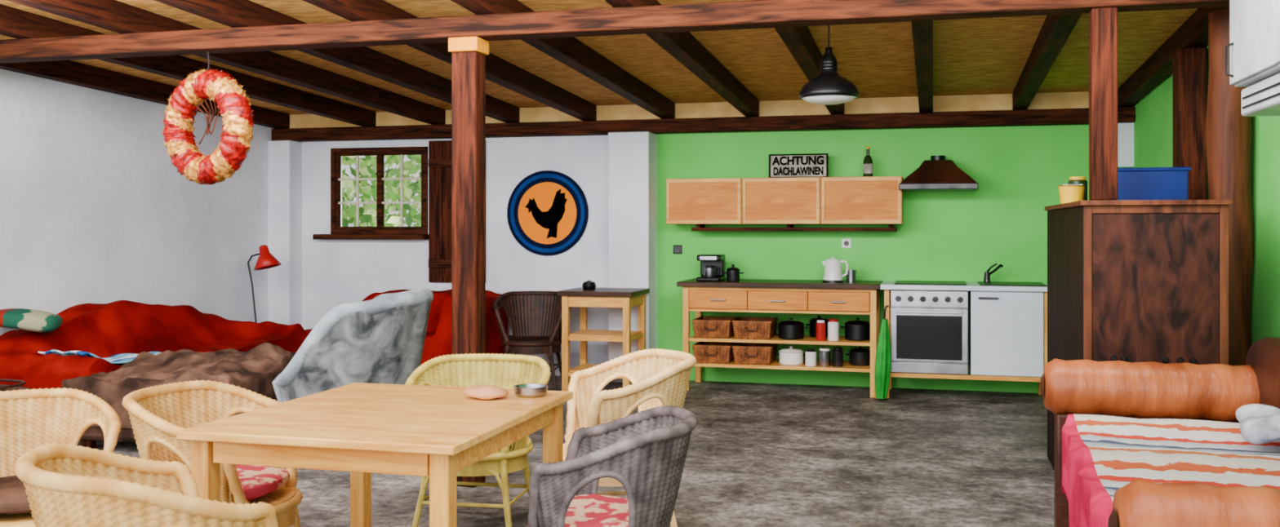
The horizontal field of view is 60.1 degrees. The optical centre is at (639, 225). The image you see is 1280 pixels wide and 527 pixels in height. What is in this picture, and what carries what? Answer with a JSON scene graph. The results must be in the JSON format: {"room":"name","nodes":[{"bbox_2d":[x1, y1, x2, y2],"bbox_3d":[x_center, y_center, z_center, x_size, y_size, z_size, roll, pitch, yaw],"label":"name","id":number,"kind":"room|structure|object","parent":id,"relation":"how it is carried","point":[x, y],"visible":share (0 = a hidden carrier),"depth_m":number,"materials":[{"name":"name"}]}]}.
{"room":"open-plan living room","nodes":[
{"label":"open-plan living room","id":0,"kind":"room"},
{"bbox_2d":[0,68,274,335],"bbox_3d":[-4.705,-0.028,6.835,0.200,2.796,8.400,0,0,15],"label":"wall","id":1,"kind":"structure","parent":0,"point":[95,208],"depth_m":8.67,"materials":[{"name":"white paint"}]},
{"bbox_2d":[76,375,1054,526],"bbox_3d":[-1.316,1.420,4.125,8.140,0.100,12.300,0,0,15],"label":"floor","id":2,"kind":"structure","parent":0,"point":[759,455],"depth_m":6.22,"materials":[{"name":"concrete"}]},
{"bbox_2d":[0,378,31,391],"bbox_3d":[-4.028,1.139,6.452,0.867,0.461,0.715,0,0,15],"label":"pouf","id":3,"kind":"object","parent":2,"relation":"on","point":[3,388],"visible":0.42,"depth_m":6.53,"materials":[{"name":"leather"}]},
{"bbox_2d":[0,387,121,526],"bbox_3d":[-2.216,0.996,3.940,0.662,0.755,0.583,0,0,-41],"label":"wicker chair","id":4,"kind":"object","parent":2,"relation":"on","point":[30,419],"visible":0.49,"depth_m":4.17,"materials":[{"name":"beige wicker"}]},
{"bbox_2d":[0,475,31,514],"bbox_3d":[-2.190,0.942,3.911,0.410,0.072,0.400,0,0,15],"label":"seat cushion","id":5,"kind":"object","parent":4,"relation":"on","point":[13,496],"visible":0.41,"depth_m":3.74,"materials":[{"name":"brown fabric"}]},
{"bbox_2d":[13,443,278,526],"bbox_3d":[-1.226,0.969,2.805,0.626,0.811,0.711,0,0,-37],"label":"wicker chair","id":6,"kind":"object","parent":2,"relation":"on","point":[66,486],"visible":1,"depth_m":2.55,"materials":[{"name":"beige wicker"}]},
{"bbox_2d":[0,300,308,389],"bbox_3d":[-3.644,0.966,8.375,0.960,0.808,2.600,0,0,15],"label":"sofa","id":7,"kind":"object","parent":2,"relation":"on","point":[103,331],"visible":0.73,"depth_m":8.13,"materials":[{"name":"red fabric"}]},
{"bbox_2d":[0,308,62,332],"bbox_3d":[-4.131,0.635,7.461,0.428,0.155,0.361,0,0,-7],"label":"patchwork pillow","id":8,"kind":"object","parent":7,"relation":"on","point":[37,321],"visible":1,"depth_m":7.32,"materials":[{"name":"green fabric"}]},
{"bbox_2d":[37,349,161,364],"bbox_3d":[-3.606,0.884,7.627,0.425,0.147,0.884,0,0,25],"label":"striped towel","id":9,"kind":"object","parent":7,"relation":"on","point":[123,357],"visible":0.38,"depth_m":7.40,"materials":[{"name":"blue fabric"}]},
{"bbox_2d":[62,342,296,448],"bbox_3d":[-2.863,1.068,7.071,1.120,0.603,0.960,0,0,12],"label":"blanket","id":10,"kind":"object","parent":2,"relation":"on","point":[255,370],"visible":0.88,"depth_m":6.84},
{"bbox_2d":[122,380,302,526],"bbox_3d":[-1.538,0.984,4.025,0.602,0.779,0.683,0,0,11],"label":"wicker chair","id":11,"kind":"object","parent":2,"relation":"on","point":[157,413],"visible":0.43,"depth_m":4.09,"materials":[{"name":"beige wicker"}]},
{"bbox_2d":[189,464,289,500],"bbox_3d":[-1.499,0.929,4.018,0.410,0.072,0.400,0,0,15],"label":"seat cushion","id":12,"kind":"object","parent":11,"relation":"on","point":[256,482],"visible":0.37,"depth_m":3.97,"materials":[{"name":"fabric"}]},
{"bbox_2d":[247,244,281,323],"bbox_3d":[-3.381,0.770,9.919,0.338,1.200,0.243,0,0,15],"label":"floor lamp","id":13,"kind":"object","parent":2,"relation":"on","point":[266,260],"visible":0.8,"depth_m":9.88,"materials":[{"name":"red metal"}]},
{"bbox_2d":[271,288,433,402],"bbox_3d":[-1.725,0.885,6.841,0.886,0.980,1.025,0,0,1],"label":"armchair","id":14,"kind":"object","parent":2,"relation":"on","point":[380,340],"visible":0.66,"depth_m":6.43,"materials":[{"name":"grey fabric"}]},
{"bbox_2d":[176,382,573,526],"bbox_3d":[-0.827,0.995,3.747,0.910,0.750,1.070,0,0,15],"label":"dining table","id":15,"kind":"object","parent":2,"relation":"on","point":[361,429],"visible":0.98,"depth_m":3.38,"materials":[{"name":"brown wood"}]},
{"bbox_2d":[463,385,508,399],"bbox_3d":[-0.554,0.594,3.970,0.164,0.051,0.115,0,0,15],"label":"napkin","id":16,"kind":"object","parent":15,"relation":"on","point":[481,392],"visible":1,"depth_m":3.93,"materials":[{"name":"pink paper"}]},
{"bbox_2d":[513,383,547,397],"bbox_3d":[-0.398,0.602,4.037,0.124,0.035,0.124,0,0,15],"label":"ashtray","id":17,"kind":"object","parent":15,"relation":"on","point":[525,390],"visible":1,"depth_m":4.00,"materials":[{"name":"metal"}]},
{"bbox_2d":[304,288,507,365],"bbox_3d":[-2.125,0.971,9.927,1.660,0.798,0.880,0,0,15],"label":"sofa","id":18,"kind":"object","parent":2,"relation":"on","point":[437,342],"visible":0.2,"depth_m":9.72,"materials":[{"name":"red fabric"}]},
{"bbox_2d":[448,36,488,487],"bbox_3d":[-0.909,0.190,5.875,0.166,2.360,0.166,0,0,15],"label":"wooden post","id":19,"kind":"object","parent":2,"relation":"on","point":[468,53],"visible":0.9,"depth_m":5.81,"materials":[{"name":"brown wood"}]},
{"bbox_2d":[0,0,1229,63],"bbox_3d":[-0.866,-1.046,5.863,7.720,0.113,0.170,0,0,15],"label":"ceiling beam","id":20,"kind":"structure","parent":19,"relation":"on","point":[754,14],"depth_m":5.67,"materials":[{"name":"brown wood"}]},
{"bbox_2d":[161,51,254,186],"bbox_3d":[-2.451,-0.607,6.278,0.677,0.768,0.198,0,0,29],"label":"wreath","id":21,"kind":"object","parent":20,"relation":"hanging from","point":[185,100],"visible":1,"depth_m":6.20,"materials":[{"name":"multicoloured fabric"}]},
{"bbox_2d":[404,353,550,526],"bbox_3d":[-0.739,0.996,5.098,0.662,0.755,0.583,0,0,14],"label":"wicker chair","id":22,"kind":"object","parent":2,"relation":"on","point":[501,371],"visible":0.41,"depth_m":5.23,"materials":[{"name":"yellow wicker"}]},
{"bbox_2d":[492,290,571,389],"bbox_3d":[-0.921,0.976,9.576,0.697,0.795,0.614,0,0,9],"label":"wicker chair","id":23,"kind":"object","parent":2,"relation":"on","point":[535,317],"visible":0.83,"depth_m":9.74,"materials":[{"name":"brown wicker"}]},
{"bbox_2d":[557,287,649,391],"bbox_3d":[-0.301,0.955,9.355,0.640,0.830,0.590,0,0,15],"label":"side table","id":24,"kind":"object","parent":2,"relation":"on","point":[624,298],"visible":0.76,"depth_m":9.16,"materials":[{"name":"brown wood"}]},
{"bbox_2d":[582,280,595,289],"bbox_3d":[-0.431,0.499,9.374,0.120,0.080,0.118,0,0,15],"label":"bowl","id":25,"kind":"object","parent":24,"relation":"on","point":[588,285],"visible":1,"depth_m":9.33,"materials":[{"name":"ceramic"}]},
{"bbox_2d":[524,405,697,526],"bbox_3d":[-0.110,0.992,3.570,0.589,0.763,0.669,0,0,13],"label":"wicker chair","id":26,"kind":"object","parent":2,"relation":"on","point":[646,451],"visible":0.94,"depth_m":3.34,"materials":[{"name":"grey wicker"}]},
{"bbox_2d":[564,493,629,526],"bbox_3d":[-0.147,0.939,3.576,0.410,0.072,0.400,0,0,15],"label":"seat cushion","id":27,"kind":"object","parent":26,"relation":"on","point":[591,510],"visible":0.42,"depth_m":3.52,"materials":[{"name":"fabric"}]},
{"bbox_2d":[563,348,696,526],"bbox_3d":[-0.071,0.969,4.817,0.626,0.811,0.711,0,0,-9],"label":"wicker chair","id":28,"kind":"object","parent":2,"relation":"on","point":[658,377],"visible":0.56,"depth_m":4.96,"materials":[{"name":"beige wicker"}]},
{"bbox_2d":[682,286,879,398],"bbox_3d":[1.184,0.938,9.261,1.580,0.865,0.590,0,0,15],"label":"base unit","id":29,"kind":"object","parent":2,"relation":"on","point":[697,300],"visible":0.75,"depth_m":9.02,"materials":[{"name":"brown wood"}]},
{"bbox_2d":[692,341,737,364],"bbox_3d":[0.641,1.070,9.396,0.325,0.151,0.443,0,0,15],"label":"wicker basket","id":30,"kind":"object","parent":29,"relation":"on","point":[704,352],"visible":0.84,"depth_m":9.23,"materials":[{"name":"wicker"}]},
{"bbox_2d":[692,315,738,338],"bbox_3d":[0.641,0.860,9.396,0.325,0.151,0.443,0,0,15],"label":"wicker basket","id":31,"kind":"object","parent":29,"relation":"on","point":[704,326],"visible":0.83,"depth_m":9.23,"materials":[{"name":"wicker"}]},
{"bbox_2d":[732,316,777,339],"bbox_3d":[0.970,0.860,9.309,0.325,0.151,0.443,0,0,15],"label":"wicker basket","id":32,"kind":"object","parent":29,"relation":"on","point":[744,327],"visible":1,"depth_m":9.15,"materials":[{"name":"wicker"}]},
{"bbox_2d":[732,342,777,364],"bbox_3d":[0.970,1.070,9.309,0.325,0.151,0.443,0,0,15],"label":"wicker basket","id":33,"kind":"object","parent":29,"relation":"on","point":[757,353],"visible":0.98,"depth_m":9.15,"materials":[{"name":"wicker"}]},
{"bbox_2d":[688,333,870,346],"bbox_3d":[1.190,0.947,9.280,1.480,0.026,0.530,0,0,15],"label":"shelf","id":34,"kind":"object","parent":29,"relation":"attached to","point":[807,340],"depth_m":9.06,"materials":[{"name":"brown wood"}]},
{"bbox_2d":[676,278,883,289],"bbox_3d":[1.183,0.484,9.277,1.648,0.039,0.640,0,0,15],"label":"countertop","id":35,"kind":"structure","parent":29,"relation":"on","point":[747,283],"depth_m":9.05,"materials":[{"name":"brown wood"}]},
{"bbox_2d":[696,254,725,281],"bbox_3d":[0.600,0.354,9.359,0.200,0.220,0.280,0,0,15],"label":"coffee machine","id":36,"kind":"object","parent":35,"relation":"on","point":[712,266],"visible":1,"depth_m":9.28,"materials":[{"name":"black plastic"}]},
{"bbox_2d":[722,264,744,281],"bbox_3d":[0.784,0.394,9.310,0.179,0.140,0.122,0,0,15],"label":"cooking pot","id":37,"kind":"object","parent":35,"relation":"on","point":[732,273],"visible":1,"depth_m":9.27,"materials":[{"name":"metal"}]},
{"bbox_2d":[822,257,848,283],"bbox_3d":[1.594,0.361,9.101,0.186,0.205,0.169,0,0,-24],"label":"electric kettle","id":38,"kind":"object","parent":35,"relation":"on","point":[833,273],"visible":1,"depth_m":9.04,"materials":[{"name":"white plastic"}]},
{"bbox_2d":[845,270,856,282],"bbox_3d":[1.747,0.414,9.158,0.090,0.100,0.089,0,0,15],"label":"drinking glass","id":39,"kind":"object","parent":35,"relation":"on","point":[851,277],"visible":0.91,"depth_m":9.12,"materials":[{"name":"metal"}]},
{"bbox_2d":[693,358,870,372],"bbox_3d":[1.190,1.157,9.280,1.480,0.026,0.530,0,0,15],"label":"shelf","id":40,"kind":"object","parent":29,"relation":"attached to","point":[775,365],"depth_m":9.04,"materials":[{"name":"brown wood"}]},
{"bbox_2d":[774,346,804,365],"bbox_3d":[1.252,1.068,9.165,0.212,0.150,0.233,0,0,-34],"label":"cooking pot","id":41,"kind":"object","parent":29,"relation":"on","point":[789,357],"visible":0.98,"depth_m":9.09,"materials":[{"name":"white ceramic"}]},
{"bbox_2d":[773,318,808,339],"bbox_3d":[1.252,0.848,9.165,0.222,0.170,0.237,0,0,-33],"label":"cooking pot","id":42,"kind":"object","parent":29,"relation":"on","point":[788,330],"visible":1,"depth_m":9.08,"materials":[{"name":"black metal"}]},
{"bbox_2d":[804,349,816,366],"bbox_3d":[1.396,1.077,9.044,0.090,0.133,0.090,0,0,15],"label":"storage jar","id":43,"kind":"object","parent":29,"relation":"on","point":[811,354],"visible":1,"depth_m":9.01,"materials":[{"name":"white ceramic"}]},
{"bbox_2d":[804,315,828,337],"bbox_3d":[1.506,0.843,9.305,0.171,0.180,0.213,0,0,-39],"label":"cooking pot","id":44,"kind":"object","parent":29,"relation":"on","point":[813,322],"visible":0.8,"depth_m":9.25,"materials":[{"name":"black metal"}]},
{"bbox_2d":[816,320,825,340],"bbox_3d":[1.476,0.852,9.034,0.076,0.163,0.076,0,0,15],"label":"storage jar","id":45,"kind":"object","parent":29,"relation":"on","point":[820,325],"visible":1,"depth_m":9.00,"materials":[{"name":"red plastic"}]},
{"bbox_2d":[818,347,831,366],"bbox_3d":[1.507,1.071,9.036,0.100,0.143,0.100,0,0,15],"label":"storage jar","id":46,"kind":"object","parent":29,"relation":"on","point":[824,353],"visible":1,"depth_m":9.00,"materials":[{"name":"metal"}]},
{"bbox_2d":[827,319,839,341],"bbox_3d":[1.575,0.847,9.018,0.090,0.173,0.090,0,0,15],"label":"storage jar","id":47,"kind":"object","parent":29,"relation":"on","point":[833,324],"visible":1,"depth_m":8.98,"materials":[{"name":"white plastic"}]},
{"bbox_2d":[831,346,843,367],"bbox_3d":[1.609,1.067,9.009,0.090,0.153,0.090,0,0,15],"label":"storage jar","id":48,"kind":"object","parent":29,"relation":"on","point":[837,352],"visible":1,"depth_m":8.97,"materials":[{"name":"metal"}]},
{"bbox_2d":[840,318,870,341],"bbox_3d":[1.784,0.843,9.066,0.222,0.180,0.237,0,0,-33],"label":"cooking pot","id":49,"kind":"object","parent":29,"relation":"on","point":[855,331],"visible":0.9,"depth_m":8.98,"materials":[{"name":"black metal"}]},
{"bbox_2d":[844,346,870,366],"bbox_3d":[1.809,1.063,9.100,0.181,0.160,0.218,0,0,-38],"label":"cooking pot","id":50,"kind":"object","parent":29,"relation":"on","point":[860,357],"visible":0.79,"depth_m":9.03,"materials":[{"name":"metal"}]},
{"bbox_2d":[875,305,890,400],"bbox_3d":[1.904,0.996,8.672,0.122,0.748,0.122,0,0,15],"label":"folded umbrella","id":51,"kind":"object","parent":2,"relation":"on","point":[882,363],"visible":1,"depth_m":8.64,"materials":[{"name":"green fabric"}]},
{"bbox_2d":[884,289,1047,398],"bbox_3d":[2.604,0.938,8.881,1.240,0.865,0.596,0,0,15],"label":"base unit","id":52,"kind":"object","parent":2,"relation":"on","point":[1006,328],"visible":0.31,"depth_m":8.55,"materials":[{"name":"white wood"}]},
{"bbox_2d":[890,289,968,374],"bbox_3d":[2.330,0.835,8.919,0.590,0.650,0.563,0,0,15],"label":"oven","id":53,"kind":"object","parent":52,"relation":"on","point":[929,329],"visible":1,"depth_m":8.69,"materials":[{"name":"metal"}]},
{"bbox_2d":[880,280,1047,292],"bbox_3d":[2.608,0.480,8.899,1.293,0.048,0.640,0,0,15],"label":"countertop","id":54,"kind":"structure","parent":52,"relation":"on","point":[886,285],"depth_m":8.66,"materials":[{"name":"white laminate"}]},
{"bbox_2d":[983,262,1003,282],"bbox_3d":[2.861,0.377,8.935,0.058,0.156,0.204,0,0,-31],"label":"mixer tap","id":55,"kind":"object","parent":54,"relation":"on","point":[987,274],"visible":1,"depth_m":8.97,"materials":[{"name":"metal"}]},
{"bbox_2d":[1044,200,1233,471],"bbox_3d":[2.483,0.628,5.675,0.620,1.484,1.675,0,0,15],"label":"cabinet","id":56,"kind":"object","parent":2,"relation":"on","point":[1129,281],"visible":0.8,"depth_m":4.90,"materials":[{"name":"brown wood"}]},
{"bbox_2d":[1057,184,1084,204],"bbox_3d":[2.267,-0.167,5.813,0.140,0.103,0.140,0,0,15],"label":"plastic tub","id":57,"kind":"object","parent":56,"relation":"on","point":[1068,193],"visible":0.84,"depth_m":5.76,"materials":[{"name":"plastic"}]},
{"bbox_2d":[1067,176,1087,200],"bbox_3d":[2.389,-0.192,6.039,0.100,0.153,0.100,0,0,15],"label":"storage jar","id":58,"kind":"object","parent":56,"relation":"on","point":[1075,180],"visible":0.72,"depth_m":6.00,"materials":[{"name":"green glass"}]},
{"bbox_2d":[1088,7,1117,200],"bbox_3d":[2.120,-0.552,5.066,0.110,0.875,0.110,0,0,15],"label":"wooden post","id":59,"kind":"object","parent":56,"relation":"on","point":[1103,22],"visible":0.87,"depth_m":5.01,"materials":[{"name":"brown wood"}]},
{"bbox_2d":[1117,167,1191,199],"bbox_3d":[2.640,-0.204,5.817,0.363,0.179,0.519,0,0,15],"label":"crate","id":60,"kind":"object","parent":56,"relation":"on","point":[1142,183],"visible":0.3,"depth_m":5.57,"materials":[{"name":"blue plastic"}]},
{"bbox_2d":[1040,337,1279,526],"bbox_3d":[1.830,0.891,3.245,1.103,0.957,2.481,0,0,16],"label":"leather sofa","id":61,"kind":"object","parent":2,"relation":"on","point":[1147,389],"visible":0.69,"depth_m":4.17,"materials":[{"name":"orange leather"}]},
{"bbox_2d":[1061,413,1279,526],"bbox_3d":[1.679,0.862,3.296,0.715,0.301,1.721,0,0,17],"label":"blanket","id":62,"kind":"object","parent":61,"relation":"on","point":[1101,455],"visible":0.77,"depth_m":3.48,"materials":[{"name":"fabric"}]},
{"bbox_2d":[1235,404,1279,444],"bbox_3d":[2.089,0.664,3.699,0.158,0.104,0.368,0,0,25],"label":"crumpled cloth","id":63,"kind":"object","parent":62,"relation":"on","point":[1260,423],"visible":1,"depth_m":3.61,"materials":[{"name":"white fabric"}]},
{"bbox_2d":[1245,337,1279,408],"bbox_3d":[2.425,0.683,3.957,0.349,0.534,0.780,0,0,16],"label":"cushion","id":64,"kind":"object","parent":61,"relation":"on","point":[1263,357],"depth_m":4.08,"materials":[{"name":"leather"}]},
{"bbox_2d":[1172,47,1206,199],"bbox_3d":[3.200,0.172,6.445,0.150,2.396,0.180,0,0,15],"label":"timber post","id":65,"kind":"object","parent":2,"relation":"on","point":[1188,64],"visible":0.44,"depth_m":6.36,"materials":[{"name":"brown wood"}]},
{"bbox_2d":[1205,8,1253,365],"bbox_3d":[2.936,0.155,5.511,0.216,2.437,0.206,0,0,-17],"label":"timber post","id":66,"kind":"object","parent":2,"relation":"on","point":[1228,134],"visible":0.47,"depth_m":5.43,"materials":[{"name":"brown wood"}]},
{"bbox_2d":[0,0,1198,115],"bbox_3d":[-0.842,-1.284,5.914,8.140,0.404,8.600,0,0,15],"label":"ceiling","id":67,"kind":"structure","parent":0,"point":[985,55],"depth_m":7.63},
{"bbox_2d":[0,60,289,128],"bbox_3d":[-4.544,-1.184,6.777,0.110,0.484,8.370,0,0,15],"label":"rafter","id":68,"kind":"object","parent":67,"relation":"attached to","point":[68,72],"visible":0.55,"depth_m":8.49,"materials":[{"name":"brown wood"}]},
{"bbox_2d":[0,4,376,126],"bbox_3d":[-3.645,-1.184,6.538,0.110,0.484,8.370,0,0,15],"label":"rafter","id":69,"kind":"object","parent":67,"relation":"attached to","point":[17,24],"visible":0.64,"depth_m":7.92,"materials":[{"name":"brown wood"}]},
{"bbox_2d":[6,0,445,124],"bbox_3d":[-2.949,-1.184,6.354,0.110,0.484,8.370,0,0,15],"label":"rafter","id":70,"kind":"object","parent":67,"relation":"attached to","point":[113,15],"visible":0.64,"depth_m":7.58,"materials":[{"name":"brown wood"}]},
{"bbox_2d":[153,0,519,123],"bbox_3d":[-2.234,-1.184,6.164,0.110,0.484,8.370,0,0,15],"label":"rafter","id":71,"kind":"object","parent":67,"relation":"attached to","point":[230,13],"visible":0.63,"depth_m":7.33,"materials":[{"name":"brown wood"}]},
{"bbox_2d":[302,0,596,120],"bbox_3d":[-1.519,-1.184,5.974,0.110,0.484,8.370,0,0,15],"label":"rafter","id":72,"kind":"object","parent":67,"relation":"attached to","point":[499,71],"visible":0.61,"depth_m":7.78,"materials":[{"name":"brown wood"}]},
{"bbox_2d":[450,0,675,119],"bbox_3d":[-0.813,-1.184,5.787,0.110,0.484,8.370,0,0,15],"label":"rafter","id":73,"kind":"object","parent":67,"relation":"attached to","point":[571,52],"visible":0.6,"depth_m":7.42,"materials":[{"name":"brown wood"}]},
{"bbox_2d":[604,0,759,116],"bbox_3d":[-0.088,-1.184,5.595,0.110,0.484,8.370,0,0,15],"label":"rafter","id":74,"kind":"object","parent":67,"relation":"attached to","point":[682,46],"visible":0.59,"depth_m":7.37,"materials":[{"name":"brown wood"}]},
{"bbox_2d":[774,26,844,115],"bbox_3d":[0.617,-1.184,5.407,0.110,0.484,8.370,0,0,15],"label":"rafter","id":75,"kind":"object","parent":67,"relation":"attached to","point":[799,41],"visible":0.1,"depth_m":6.82,"materials":[{"name":"brown wood"}]},
{"bbox_2d":[799,25,858,105],"bbox_3d":[1.081,-0.956,6.335,0.334,0.522,0.334,0,0,15],"label":"pendant lamp","id":76,"kind":"object","parent":67,"relation":"hanging from","point":[828,88],"visible":1,"depth_m":6.24,"materials":[{"name":"black metal"}]},
{"bbox_2d":[911,20,933,112],"bbox_3d":[1.323,-1.184,5.220,0.110,0.484,8.370,0,0,15],"label":"rafter","id":77,"kind":"object","parent":67,"relation":"attached to","point":[922,31],"visible":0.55,"depth_m":6.97,"materials":[{"name":"brown wood"}]},
{"bbox_2d":[1012,13,1081,110],"bbox_3d":[2.038,-1.184,5.031,0.110,0.484,8.370,0,0,15],"label":"rafter","id":78,"kind":"object","parent":67,"relation":"attached to","point":[1055,30],"visible":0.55,"depth_m":6.88,"materials":[{"name":"brown wood"}]},
{"bbox_2d":[1117,7,1229,107],"bbox_3d":[2.802,-1.184,4.828,0.110,0.484,8.370,0,0,15],"label":"rafter","id":79,"kind":"object","parent":67,"relation":"attached to","point":[1193,33],"visible":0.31,"depth_m":7.11,"materials":[{"name":"brown wood"}]},
{"bbox_2d":[292,91,1132,393],"bbox_3d":[0.235,0.060,9.973,8.140,2.620,0.200,0,0,15],"label":"wall","id":80,"kind":"structure","parent":0,"point":[1018,171],"depth_m":9.65,"materials":[{"name":"green paint"}]},
{"bbox_2d":[267,140,302,325],"bbox_3d":[-3.443,0.275,10.732,0.240,2.190,0.220,0,0,15],"label":"pillar","id":81,"kind":"structure","parent":80,"relation":"attached to","point":[284,157],"depth_m":10.64,"materials":[{"name":"white paint"}]},
{"bbox_2d":[312,146,428,239],"bbox_3d":[-2.550,-0.310,10.588,1.160,0.880,0.240,0,0,15],"label":"window","id":82,"kind":"structure","parent":80,"relation":"in","point":[377,193],"depth_m":10.59,"materials":[{"name":"brown wood"}]},
{"bbox_2d":[428,140,451,282],"bbox_3d":[-1.714,-0.135,10.338,0.564,1.330,0.065,0,0,15],"label":"window shutter","id":83,"kind":"object","parent":80,"relation":"attached to","point":[439,151],"visible":0.4,"depth_m":10.37,"materials":[{"name":"brown wood"}]},
{"bbox_2d":[506,170,588,255],"bbox_3d":[-0.848,-0.117,10.142,0.780,0.780,0.030,0,0,15],"label":"sign","id":84,"kind":"object","parent":80,"relation":"attached to","point":[548,211],"visible":1,"depth_m":10.13,"materials":[{"name":"blue paint"}]},
{"bbox_2d":[608,131,656,382],"bbox_3d":[-0.066,0.275,9.794,0.370,2.190,0.300,0,0,15],"label":"pillar","id":85,"kind":"structure","parent":80,"relation":"attached to","point":[632,156],"depth_m":9.66,"materials":[{"name":"white paint"}]},
{"bbox_2d":[673,244,681,253],"bbox_3d":[0.333,0.210,9.835,0.080,0.080,0.016,0,0,15],"label":"wall socket","id":86,"kind":"object","parent":80,"relation":"attached to","point":[677,248],"visible":1,"depth_m":9.83,"materials":[{"name":"grey plastic"}]},
{"bbox_2d":[271,106,1135,142],"bbox_3d":[0.189,-0.880,9.799,7.740,0.120,0.160,0,0,15],"label":"ceiling beam","id":87,"kind":"structure","parent":80,"relation":"attached to","point":[1057,117],"depth_m":9.57,"materials":[{"name":"brown wood"}]},
{"bbox_2d":[666,177,742,224],"bbox_3d":[0.583,-0.210,9.595,0.656,0.390,0.352,0,0,15],"label":"upper cabinet","id":88,"kind":"object","parent":80,"relation":"attached to","point":[688,201],"visible":0.85,"depth_m":9.43,"materials":[{"name":"brown wood"}]},
{"bbox_2d":[289,91,1133,128],"bbox_3d":[0.206,-1.012,9.862,7.740,0.145,0.030,0,0,15],"label":"trim","id":89,"kind":"structure","parent":80,"relation":"attached to","point":[1057,100],"depth_m":9.58,"materials":[{"name":"beige wood"}]},
{"bbox_2d":[742,177,821,224],"bbox_3d":[1.221,-0.210,9.426,0.656,0.390,0.352,0,0,15],"label":"upper cabinet","id":90,"kind":"object","parent":80,"relation":"attached to","point":[797,200],"visible":0.83,"depth_m":9.26,"materials":[{"name":"brown wood"}]},
{"bbox_2d":[768,153,827,177],"bbox_3d":[1.344,-0.507,9.393,0.500,0.205,0.016,0,0,15],"label":"warning sign","id":91,"kind":"object","parent":90,"relation":"on","point":[813,165],"visible":0.97,"depth_m":9.39,"materials":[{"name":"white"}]},
{"bbox_2d":[691,224,897,231],"bbox_3d":[1.307,0.015,9.451,1.720,0.059,0.260,0,0,15],"label":"shelf","id":92,"kind":"object","parent":80,"relation":"attached to","point":[699,227],"visible":0.94,"depth_m":9.31,"materials":[{"name":"brown wood"}]},
{"bbox_2d":[841,239,851,248],"bbox_3d":[1.764,0.150,9.456,0.080,0.080,0.016,0,0,15],"label":"wall socket","id":93,"kind":"object","parent":80,"relation":"attached to","point":[846,243],"visible":1,"depth_m":9.45,"materials":[{"name":"plastic"}]},
{"bbox_2d":[821,176,902,224],"bbox_3d":[1.859,-0.210,9.257,0.656,0.390,0.352,0,0,15],"label":"upper cabinet","id":94,"kind":"object","parent":80,"relation":"attached to","point":[870,200],"visible":0.99,"depth_m":9.09,"materials":[{"name":"brown wood"}]},
{"bbox_2d":[862,146,872,177],"bbox_3d":[1.903,-0.533,9.241,0.083,0.255,0.083,0,0,15],"label":"glass bottle","id":95,"kind":"object","parent":94,"relation":"on","point":[868,162],"visible":0.9,"depth_m":9.21,"materials":[{"name":"green glass"}]},
{"bbox_2d":[898,155,977,191],"bbox_3d":[2.433,-0.435,9.036,0.610,0.290,0.485,0,0,15],"label":"hood","id":96,"kind":"object","parent":80,"relation":"attached to","point":[935,174],"visible":0.97,"depth_m":8.87,"materials":[{"name":"metal"}]},
{"bbox_2d":[1117,122,1133,167],"bbox_3d":[3.870,-0.645,8.854,0.140,0.350,0.100,0,0,15],"label":"trim","id":97,"kind":"structure","parent":80,"relation":"attached to","point":[1125,131],"depth_m":8.80,"materials":[{"name":"white paint"}]},
{"bbox_2d":[1132,44,1279,345],"bbox_3d":[2.970,-0.028,4.799,0.200,2.796,8.400,0,0,15],"label":"wall","id":98,"kind":"structure","parent":0,"point":[1153,125],"depth_m":5.43,"materials":[{"name":"green paint"}]},
{"bbox_2d":[1225,0,1279,87],"bbox_3d":[2.521,-0.900,4.142,0.331,0.600,1.300,0,0,15],"label":"upper cabinet","id":99,"kind":"object","parent":98,"relation":"attached to","point":[1254,45],"visible":0.98,"depth_m":4.46,"materials":[{"name":"wood"}]},
{"bbox_2d":[1241,73,1279,116],"bbox_3d":[2.569,-0.530,4.197,0.266,0.120,1.130,0,0,15],"label":"air conditioner","id":100,"kind":"object","parent":98,"relation":"attached to","point":[1261,99],"visible":1,"depth_m":4.49,"materials":[{"name":"plastic"}]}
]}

